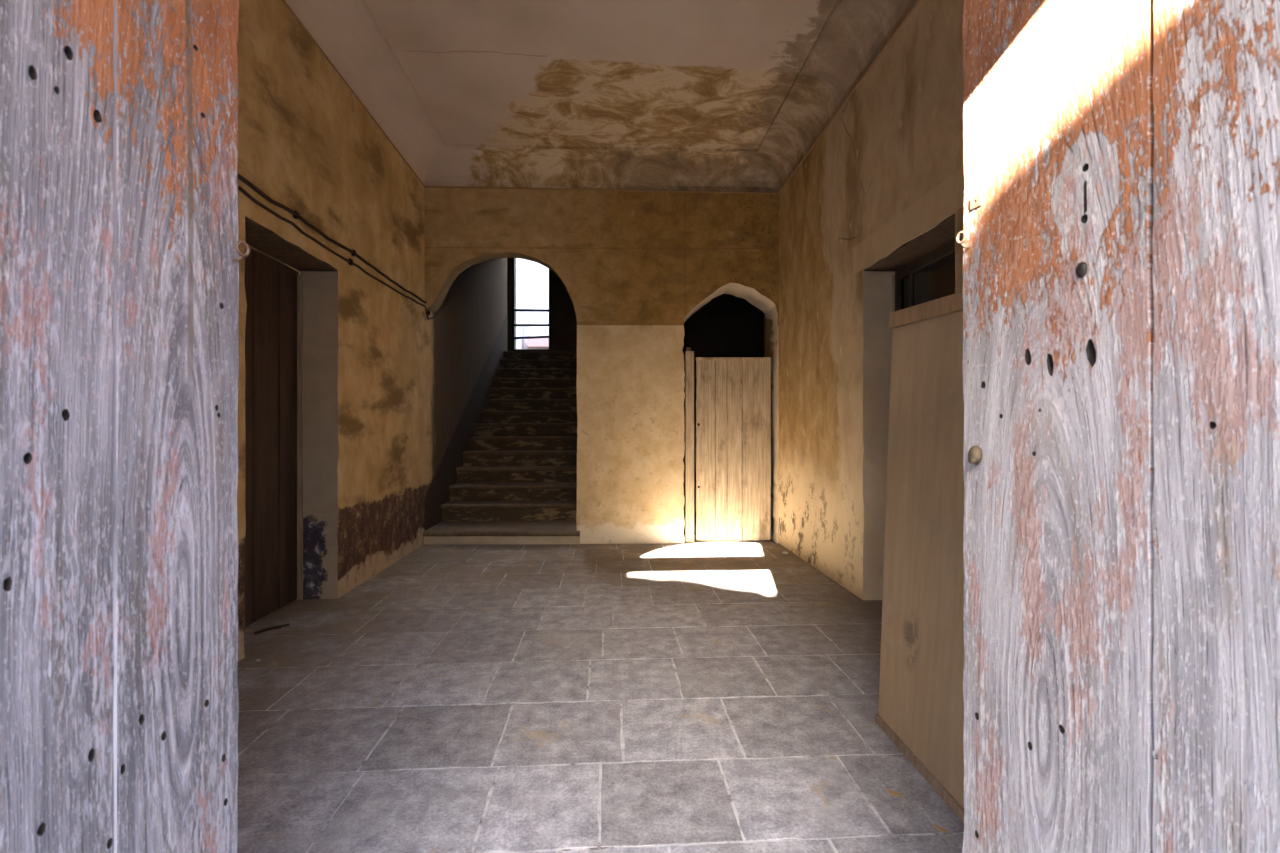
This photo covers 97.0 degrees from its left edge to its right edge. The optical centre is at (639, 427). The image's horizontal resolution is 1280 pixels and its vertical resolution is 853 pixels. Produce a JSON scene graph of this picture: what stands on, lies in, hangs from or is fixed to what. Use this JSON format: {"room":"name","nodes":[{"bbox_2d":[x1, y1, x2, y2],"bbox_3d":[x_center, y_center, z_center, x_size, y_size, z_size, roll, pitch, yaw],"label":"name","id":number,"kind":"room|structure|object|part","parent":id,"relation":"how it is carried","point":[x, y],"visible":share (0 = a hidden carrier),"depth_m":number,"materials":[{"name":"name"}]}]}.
{"room":"old entrance hall","nodes":[
{"label":"old entrance hall","id":0,"kind":"room"},
{"bbox_2d":[248,245,299,271],"bbox_3d":[-2.612,-0.029,3.590,0.338,2.658,1.364,0,0,-3],"label":"wall","id":1,"kind":"structure","parent":0,"point":[248,245],"depth_m":4.26,"materials":[{"name":"paint"}]},
{"bbox_2d":[237,0,506,661],"bbox_3d":[-2.428,-1.840,5.572,0.270,6.220,11.100,0,0,-3],"label":"wall","id":2,"kind":"structure","parent":0,"point":[394,395],"depth_m":4.47,"materials":[{"name":"paint"}]},
{"bbox_2d":[244,247,302,626],"bbox_3d":[-2.474,0.056,3.588,0.103,2.388,1.120,0,0,-3],"label":"door","id":3,"kind":"structure","parent":2,"relation":"in","point":[273,289],"depth_m":3.82,"materials":[{"name":"brown paint"}]},
{"bbox_2d":[245,216,336,271],"bbox_3d":[-2.322,-1.182,3.604,0.269,0.072,1.079,0,0,-3],"label":"trim","id":4,"kind":"structure","parent":2,"relation":"attached to","point":[257,236],"depth_m":3.63,"materials":[{"name":"brown wood"}]},
{"bbox_2d":[282,0,424,186],"bbox_3d":[-2.149,-2.599,3.094,0.018,0.018,6.020,0,0,-3],"label":"trim","id":5,"kind":"structure","parent":2,"relation":"attached to","point":[284,1],"depth_m":4.22,"materials":[{"name":"beige paint"}]},
{"bbox_2d":[238,186,470,318],"bbox_3d":[-2.210,-1.722,4.324,0.028,1.073,7.597,0,0,-3],"label":"cable","id":6,"kind":"object","parent":2,"relation":"attached to","point":[350,261],"visible":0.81,"depth_m":4.10,"materials":[{"name":"rubber"}]},
{"bbox_2d":[237,173,474,310],"bbox_3d":[-2.216,-1.827,4.445,0.031,1.207,7.840,0,0,-3],"label":"cable","id":7,"kind":"object","parent":2,"relation":"attached to","point":[295,214],"visible":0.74,"depth_m":3.91,"materials":[{"name":"rubber"}]},
{"bbox_2d":[507,258,576,351],"bbox_3d":[-1.839,-5.150,12.376,19.674,13.200,0.220,0,0,-3],"label":"wall","id":8,"kind":"structure","parent":0,"point":[563,315],"depth_m":12.27,"materials":[{"name":"paint"}]},
{"bbox_2d":[512,258,550,350],"bbox_3d":[-2.338,-2.942,12.210,0.840,2.616,0.116,0,0,-3],"label":"window","id":9,"kind":"structure","parent":8,"relation":"in","point":[513,259],"depth_m":12.18,"materials":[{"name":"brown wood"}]},
{"bbox_3d":[-2.334,-2.228,12.178,0.834,0.656,0.051,0,0,-3],"label":"railing","id":10,"kind":"part","parent":9,"relation":"part of","materials":[{"name":"black metal"}]},
{"bbox_2d":[237,535,963,852],"bbox_3d":[-0.271,1.264,3.666,4.622,0.032,7.850,0,0,-3],"label":"floor","id":11,"kind":"structure","parent":0,"point":[720,696],"depth_m":2.50,"materials":[{"name":"tile"}]},
{"bbox_2d":[254,624,288,633],"bbox_3d":[-2.271,1.237,3.495,0.020,0.022,0.192,0,0,36],"label":"twig","id":12,"kind":"object","parent":11,"relation":"on","point":[284,625],"visible":1,"depth_m":3.48,"materials":[{"name":"brown wood"}]},
{"bbox_2d":[423,351,579,544],"bbox_3d":[-1.624,-0.082,8.576,1.670,2.745,5.151,0,0,-3],"label":"staircase","id":13,"kind":"structure","parent":11,"relation":"on","point":[516,483],"depth_m":7.73,"materials":[{"name":"stone"}]},
{"bbox_2d":[685,347,693,541],"bbox_3d":[0.544,0.182,6.214,0.094,2.136,0.070,0,0,0],"label":"post","id":14,"kind":"object","parent":11,"relation":"on","point":[689,355],"visible":1,"depth_m":6.18,"materials":[{"name":"brown wood"}]},
{"bbox_2d":[885,788,904,798],"bbox_3d":[0.867,1.240,1.919,0.066,0.014,0.025,0,0,39],"label":"dry leaf","id":15,"kind":"object","parent":11,"relation":"on","point":[891,792],"visible":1,"depth_m":1.92,"materials":[{"name":"orange plant"}]},
{"bbox_2d":[875,291,964,823],"bbox_3d":[1.254,0.379,1.895,0.501,1.738,1.050,0,0,-3],"label":"door","id":16,"kind":"structure","parent":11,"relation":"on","point":[921,710],"depth_m":2.13,"materials":[{"name":"brown wood"}]},
{"bbox_3d":[1.040,1.232,1.883,0.050,0.033,1.051,0,0,-2],"label":"rail","id":17,"kind":"part","parent":16,"relation":"part of","materials":[{"name":"brown wood"}]},
{"bbox_3d":[1.205,-0.457,1.892,0.058,0.066,1.075,0,0,-14],"label":"rail","id":18,"kind":"part","parent":16,"relation":"part of","materials":[{"name":"brown wood"}]},
{"bbox_2d":[933,823,950,836],"bbox_3d":[0.934,1.240,1.748,0.021,0.015,0.054,0,0,-39],"label":"dry leaf","id":19,"kind":"object","parent":11,"relation":"on","point":[939,828],"visible":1,"depth_m":1.75,"materials":[{"name":"orange plant"}]},
{"bbox_2d":[285,0,916,191],"bbox_3d":[-0.243,-2.724,3.177,3.822,0.362,6.071,0,0,-3],"label":"ceiling","id":20,"kind":"structure","parent":0,"point":[678,95],"depth_m":4.64,"materials":[{"name":"paint"}]},
{"bbox_2d":[424,188,778,543],"bbox_3d":[-0.261,-0.666,6.364,4.126,3.873,0.500,0,0,0],"label":"wall","id":21,"kind":"structure","parent":0,"point":[633,266],"depth_m":6.12,"materials":[{"name":"paint"}]},
{"bbox_2d":[424,186,777,193],"bbox_3d":[-0.409,-2.569,6.109,3.826,0.078,0.018,0,0,0],"label":"trim","id":22,"kind":"structure","parent":21,"relation":"attached to","point":[425,186],"depth_m":6.10,"materials":[{"name":"beige paint"}]},
{"bbox_2d":[696,357,770,540],"bbox_3d":[1.027,0.232,6.249,0.827,2.016,0.077,0,0,0],"label":"plank door","id":23,"kind":"structure","parent":21,"relation":"in","point":[733,394],"depth_m":6.22,"materials":[{"name":"brown wood"}]},
{"bbox_2d":[682,294,763,534],"bbox_3d":[1.034,-0.200,7.372,1.373,2.900,1.500,0,0,0],"label":"doorway","id":24,"kind":"structure","parent":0,"point":[728,325],"depth_m":8.12,"materials":[{"name":"paint"}]},
{"bbox_2d":[764,0,964,599],"bbox_3d":[1.803,-0.661,3.482,0.300,3.863,6.450,0,0,-3],"label":"wall","id":25,"kind":"structure","parent":0,"point":[888,168],"depth_m":4.25,"materials":[{"name":"paint"}]},
{"bbox_2d":[778,0,919,193],"bbox_3d":[1.664,-2.539,3.214,0.018,0.018,5.830,0,0,-3],"label":"trim","id":26,"kind":"structure","parent":25,"relation":"attached to","point":[917,1],"depth_m":4.16,"materials":[{"name":"beige paint"}]},
{"bbox_2d":[864,213,954,271],"bbox_3d":[1.802,-1.175,3.567,0.292,0.072,1.104,0,0,-3],"label":"lintel","id":27,"kind":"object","parent":25,"relation":"attached to","point":[942,233],"depth_m":3.57,"materials":[{"name":"brown wood"}]},
{"bbox_2d":[892,239,954,328],"bbox_3d":[1.900,0.055,3.583,0.075,2.391,1.080,0,0,-3],"label":"glazed door","id":28,"kind":"structure","parent":25,"relation":"in","point":[931,276],"depth_m":3.73,"materials":[{"name":"brown wood"}]},
{"bbox_3d":[1.908,-1.106,3.582,0.060,0.070,0.960,0,0,-3],"label":"rail","id":29,"kind":"part","parent":28,"relation":"part of","materials":[{"name":"brown wood"}]},
{"bbox_3d":[1.908,-0.510,3.582,0.012,1.141,0.980,0,0,-3],"label":"pane","id":30,"kind":"part","parent":28,"relation":"part of","materials":[{"name":"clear glass"}]},
{"label":"outside","id":31,"kind":"structure","parent":0,"visible":0},
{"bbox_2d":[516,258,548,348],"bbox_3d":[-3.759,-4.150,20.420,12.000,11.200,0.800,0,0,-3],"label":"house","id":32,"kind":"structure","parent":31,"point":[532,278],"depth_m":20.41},
{"bbox_3d":[-0.064,-0.925,-0.004,4.422,4.450,0.400,0,0,-3],"label":"wall","id":33,"kind":"structure","parent":0,"visible":0},
{"bbox_2d":[0,0,249,852],"bbox_3d":[-0.772,-0.190,0.568,0.086,2.841,0.817,0,0,9],"label":"door leaf","id":34,"kind":"structure","parent":33,"relation":"in","point":[120,251],"depth_m":0.78,"materials":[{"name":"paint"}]},
{"bbox_2d":[956,0,1279,852],"bbox_3d":[0.714,-0.190,0.651,0.086,2.842,0.811,0,0,-14],"label":"door leaf","id":35,"kind":"structure","parent":33,"relation":"in","point":[1120,243],"depth_m":0.78,"materials":[{"name":"paint"}]},
{"bbox_3d":[0.593,0.048,1.005,0.028,0.034,0.025,0,0,-14],"label":"latch knob","id":36,"kind":"part","parent":35,"relation":"part of","materials":[{"name":"gold metal"}]},
{"bbox_3d":[0.598,-0.403,1.007,0.004,0.023,0.023,0,0,-14],"label":"strike plate","id":37,"kind":"part","parent":35,"relation":"part of","materials":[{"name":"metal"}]}
]}

